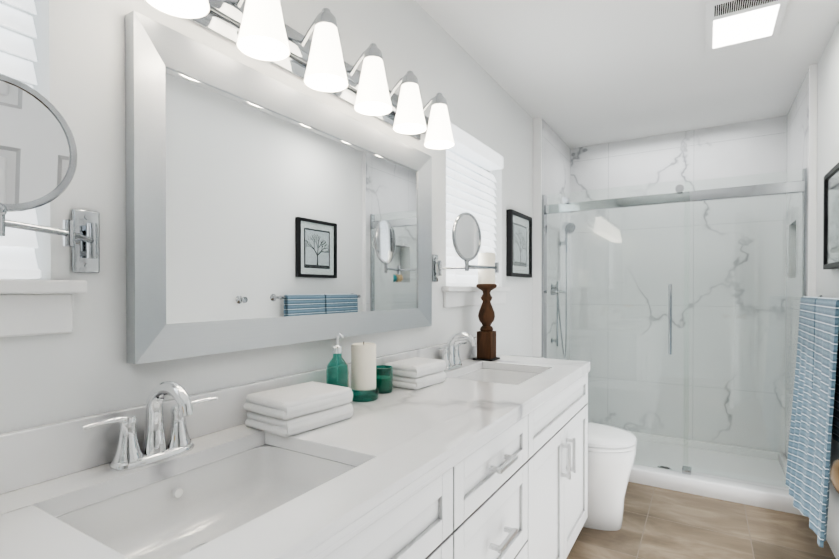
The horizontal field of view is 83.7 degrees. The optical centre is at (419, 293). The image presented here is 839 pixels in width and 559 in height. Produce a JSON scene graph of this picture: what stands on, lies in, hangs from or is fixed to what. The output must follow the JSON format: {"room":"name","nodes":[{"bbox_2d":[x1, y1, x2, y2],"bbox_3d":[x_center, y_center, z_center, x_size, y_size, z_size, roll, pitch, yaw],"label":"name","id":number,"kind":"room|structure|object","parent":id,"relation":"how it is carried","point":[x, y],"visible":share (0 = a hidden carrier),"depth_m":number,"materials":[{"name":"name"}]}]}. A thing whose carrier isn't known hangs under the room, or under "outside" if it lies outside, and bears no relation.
{"room":"bathroom","nodes":[
{"label":"bathroom","id":0,"kind":"room"},
{"bbox_2d":[0,0,532,433],"bbox_3d":[-0.098,-0.014,1.996,0.150,2.440,5.190,0,0,31],"label":"wall","id":1,"kind":"structure","parent":0,"point":[83,368],"depth_m":1.04,"materials":[{"name":"white paint"}]},
{"bbox_2d":[0,0,86,336],"bbox_3d":[-0.914,-0.366,0.600,0.175,0.885,0.792,0,0,31],"label":"window","id":2,"kind":"structure","parent":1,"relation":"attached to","point":[28,307],"depth_m":0.86,"materials":[{"name":"white vinyl"},{"name":"painted wood"}]},
{"bbox_2d":[0,73,99,272],"bbox_3d":[-0.639,-0.174,0.756,0.214,0.269,0.314,0,0,31],"label":"magnifying mirror","id":3,"kind":"object","parent":1,"relation":"attached to","point":[38,156],"visible":1,"depth_m":0.69,"materials":[{"name":"silver metal"}]},
{"bbox_2d":[125,10,431,363],"bbox_3d":[-0.284,-0.224,1.509,0.034,0.733,1.238,0,0,31],"label":"mirror","id":4,"kind":"object","parent":1,"relation":"attached to","point":[263,210],"visible":0.98,"depth_m":1.25,"materials":[{"name":"silver metal"}]},
{"bbox_2d":[146,0,454,149],"bbox_3d":[-0.236,-0.696,1.430,0.196,0.204,1.274,0,0,31],"label":"sconce","id":5,"kind":"object","parent":1,"relation":"attached to","point":[259,30],"visible":1,"depth_m":1.34,"materials":[{"name":"white glass"}]},
{"bbox_2d":[432,212,498,281],"bbox_3d":[0.154,-0.193,1.996,0.278,0.282,0.293,0,0,31],"label":"magnifying mirror","id":6,"kind":"object","parent":1,"relation":"attached to","point":[466,235],"visible":1,"depth_m":1.93,"materials":[{"name":"silver metal"}]},
{"bbox_2d":[442,122,509,307],"bbox_3d":[0.270,-0.380,2.545,0.175,0.885,0.802,0,0,31],"label":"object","id":7,"kind":"object","parent":1,"relation":"attached to","point":[460,289],"visible":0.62,"depth_m":2.49,"materials":[{"name":"white"}]},
{"bbox_2d":[506,209,531,277],"bbox_3d":[0.655,-0.315,3.051,0.033,0.410,0.400,0,0,31],"label":"picture frame","id":8,"kind":"object","parent":1,"relation":"attached to","point":[519,246],"visible":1,"depth_m":3.01,"materials":[{"name":"black wood"}]},
{"bbox_2d":[533,117,570,359],"bbox_3d":[1.061,-0.026,3.697,0.059,2.440,0.879,0,0,31],"label":"wall","id":9,"kind":"structure","parent":1,"relation":"attached to","point":[551,162],"depth_m":3.52,"materials":[{"name":"stone"}]},
{"bbox_2d":[550,222,574,357],"bbox_3d":[1.115,-0.032,3.609,0.133,1.064,0.284,0,0,31],"label":"shower head","id":10,"kind":"object","parent":9,"relation":"attached to","point":[565,228],"depth_m":3.62,"materials":[{"name":"silver metal"}]},
{"bbox_2d":[415,0,838,148],"bbox_3d":[0.619,-1.280,1.549,1.830,0.100,5.190,0,0,31],"label":"ceiling","id":11,"kind":"structure","parent":0,"point":[576,73],"depth_m":2.50,"materials":[{"name":"white paint"}]},
{"bbox_2d":[705,0,788,52],"bbox_3d":[1.445,-1.221,2.083,0.295,0.025,0.480,0,0,31],"label":"ceiling vent","id":12,"kind":"object","parent":11,"relation":"in","point":[731,23],"visible":1,"depth_m":2.08,"materials":[{"name":"white plastic"}]},
{"bbox_2d":[566,481,835,558],"bbox_3d":[0.619,1.260,1.568,1.830,0.100,5.190,0,0,31],"label":"floor","id":13,"kind":"structure","parent":0,"point":[659,523],"depth_m":2.35,"materials":[{"name":"wood-look porcelain tile"}]},
{"bbox_2d":[0,359,590,558],"bbox_3d":[-0.159,0.794,1.178,0.595,0.837,2.900,0,0,31],"label":"bathroom vanity","id":14,"kind":"object","parent":13,"relation":"on","point":[469,457],"depth_m":1.01,"materials":[{"name":"white wood"}]},
{"bbox_2d":[80,381,217,471],"bbox_3d":[-0.511,0.259,0.949,0.156,0.166,0.275,0,0,31],"label":"faucet","id":15,"kind":"object","parent":14,"relation":"on","point":[157,453],"depth_m":0.95,"materials":[{"name":"silver metal"}]},
{"bbox_2d":[264,375,519,466],"bbox_3d":[-0.011,0.355,1.445,0.350,0.034,0.865,0,0,31],"label":"countertop","id":16,"kind":"structure","parent":14,"relation":"on","point":[379,430],"depth_m":1.26,"materials":[{"name":"white stone"}]},
{"bbox_2d":[56,444,355,558],"bbox_3d":[-0.359,0.441,0.875,0.394,0.128,0.514,0,0,31],"label":"sink","id":17,"kind":"object","parent":16,"relation":"in","point":[170,514],"depth_m":0.99,"materials":[{"name":"white ceramic"}]},
{"bbox_2d":[244,381,353,436],"bbox_3d":[-0.314,0.297,1.235,0.176,0.085,0.236,0,1,36],"label":"folded towels","id":18,"kind":"object","parent":16,"relation":"on","point":[288,411],"visible":1,"depth_m":1.17,"materials":[{"name":"white fabric"}]},
{"bbox_2d":[326,332,348,386],"bbox_3d":[-0.246,0.227,1.420,0.076,0.222,0.068,0,0,31],"label":"soap dispenser","id":19,"kind":"object","parent":16,"relation":"on","point":[337,371],"visible":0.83,"depth_m":1.40,"materials":[{"name":"teal glass"}]},
{"bbox_2d":[350,342,378,401],"bbox_3d":[-0.179,0.246,1.508,0.098,0.183,0.098,0,0,31],"label":"pillar candle","id":20,"kind":"object","parent":16,"relation":"on","point":[364,387],"visible":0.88,"depth_m":1.47,"materials":[{"name":"white wax"}]},
{"bbox_2d":[376,365,392,393],"bbox_3d":[-0.128,0.294,1.612,0.074,0.085,0.074,0,0,31],"label":"glass","id":21,"kind":"object","parent":16,"relation":"on","point":[384,379],"visible":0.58,"depth_m":1.58,"materials":[{"name":"green glass"}]},
{"bbox_2d":[385,357,445,389],"bbox_3d":[-0.015,0.293,1.744,0.156,0.085,0.206,0,1,35],"label":"folded towels","id":22,"kind":"object","parent":16,"relation":"on","point":[415,373],"visible":0.83,"depth_m":1.67,"materials":[{"name":"white fabric"}]},
{"bbox_2d":[456,368,540,384],"bbox_3d":[0.336,0.432,2.016,0.394,0.128,0.514,0,0,31],"label":"sink","id":23,"kind":"object","parent":16,"relation":"in","point":[513,376],"depth_m":2.23,"materials":[{"name":"white ceramic"}]},
{"bbox_2d":[436,331,475,370],"bbox_3d":[0.181,0.251,2.085,0.156,0.166,0.275,0,0,31],"label":"faucet","id":24,"kind":"object","parent":14,"relation":"on","point":[449,352],"depth_m":2.09,"materials":[{"name":"silver metal"}]},
{"bbox_2d":[473,252,499,360],"bbox_3d":[0.339,0.059,2.368,0.104,0.544,0.104,0,0,31],"label":"candlestick","id":25,"kind":"object","parent":14,"relation":"on","point":[486,337],"visible":0.92,"depth_m":2.34,"materials":[{"name":"brown wood"}]},
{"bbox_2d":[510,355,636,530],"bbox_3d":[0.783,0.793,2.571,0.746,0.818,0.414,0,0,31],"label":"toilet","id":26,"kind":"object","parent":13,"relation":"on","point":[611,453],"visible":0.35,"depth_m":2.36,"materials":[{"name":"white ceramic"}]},
{"bbox_2d":[627,430,802,515],"bbox_3d":[1.699,1.158,3.287,1.471,0.102,0.885,0,0,31],"label":"shower pan","id":27,"kind":"object","parent":13,"relation":"on","point":[765,493],"visible":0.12,"depth_m":3.01,"materials":[{"name":"white ceramic"}]},
{"bbox_2d":[542,168,806,474],"bbox_3d":[1.515,0.204,2.977,1.475,1.810,0.124,0,0,31],"label":"shower door frame","id":28,"kind":"structure","parent":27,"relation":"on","point":[755,190],"depth_m":2.89,"materials":[{"name":"silver metal"}]},
{"bbox_2d":[547,169,802,487],"bbox_3d":[1.533,0.202,2.983,1.426,1.806,0.062,0,0,31],"label":"shower door","id":29,"kind":"structure","parent":28,"relation":"attached to","point":[683,318],"depth_m":2.91,"materials":[{"name":"clear glass"}]},
{"bbox_2d":[816,22,838,558],"bbox_3d":[1.349,-0.007,1.114,0.120,2.440,5.190,0,0,31],"label":"wall","id":30,"kind":"structure","parent":0,"point":[827,282],"depth_m":2.27,"materials":[{"name":"white paint"}]},
{"bbox_2d":[785,64,817,457],"bbox_3d":[2.394,-0.020,2.885,0.129,2.440,0.879,0,0,31],"label":"wall","id":31,"kind":"structure","parent":30,"relation":"attached to","point":[802,133],"depth_m":2.84,"materials":[{"name":"stone"}]},
{"bbox_2d":[823,162,838,268],"bbox_3d":[1.822,-0.334,2.036,0.033,0.440,0.420,0,0,31],"label":"picture frame","id":32,"kind":"object","parent":30,"relation":"attached to","point":[831,222],"visible":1,"depth_m":2.11,"materials":[{"name":"black wood"}]},
{"bbox_2d":[830,459,838,493],"bbox_3d":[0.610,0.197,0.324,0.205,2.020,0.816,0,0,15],"label":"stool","id":33,"kind":"object","parent":30,"relation":"in","point":[834,473],"depth_m":0.68,"materials":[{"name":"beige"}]},
{"bbox_3d":[1.943,-0.027,3.732,1.830,2.440,0.100,0,0,31],"label":"wall","id":34,"kind":"structure","parent":0,"visible":0},
{"bbox_2d":[570,115,786,453],"bbox_3d":[1.936,-0.026,3.666,1.475,2.440,0.020,0,0,31],"label":"wall","id":35,"kind":"structure","parent":34,"relation":"attached to","point":[757,148],"depth_m":3.59,"materials":[{"name":"stone"}]},
{"bbox_3d":[1.804,0.036,2.061,0.088,0.054,0.914,0,0,31],"label":"towel rail","id":36,"kind":"object","parent":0,"visible":0},
{"bbox_2d":[785,296,818,516],"bbox_3d":[1.865,0.509,2.261,0.116,0.991,0.380,0,0,31],"label":"towel","id":37,"kind":"object","parent":36,"relation":"hanging from","point":[799,432],"visible":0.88,"depth_m":2.23,"materials":[{"name":"blue fabric"}]},
{"bbox_2d":[802,297,838,547],"bbox_3d":[1.665,0.491,1.923,0.106,0.951,0.375,0,0,31],"label":"towel","id":38,"kind":"object","parent":36,"relation":"hanging from","point":[824,421],"visible":1,"depth_m":1.88,"materials":[{"name":"blue fabric"}]},
{"label":"outside","id":39,"kind":"structure","parent":0,"visible":0},
{"bbox_2d":[447,149,470,238],"bbox_3d":[-0.069,-0.419,2.751,0.010,1.810,1.712,0,0,31],"label":"window","id":40,"kind":"structure","parent":39,"point":[456,179],"depth_m":3.29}
]}

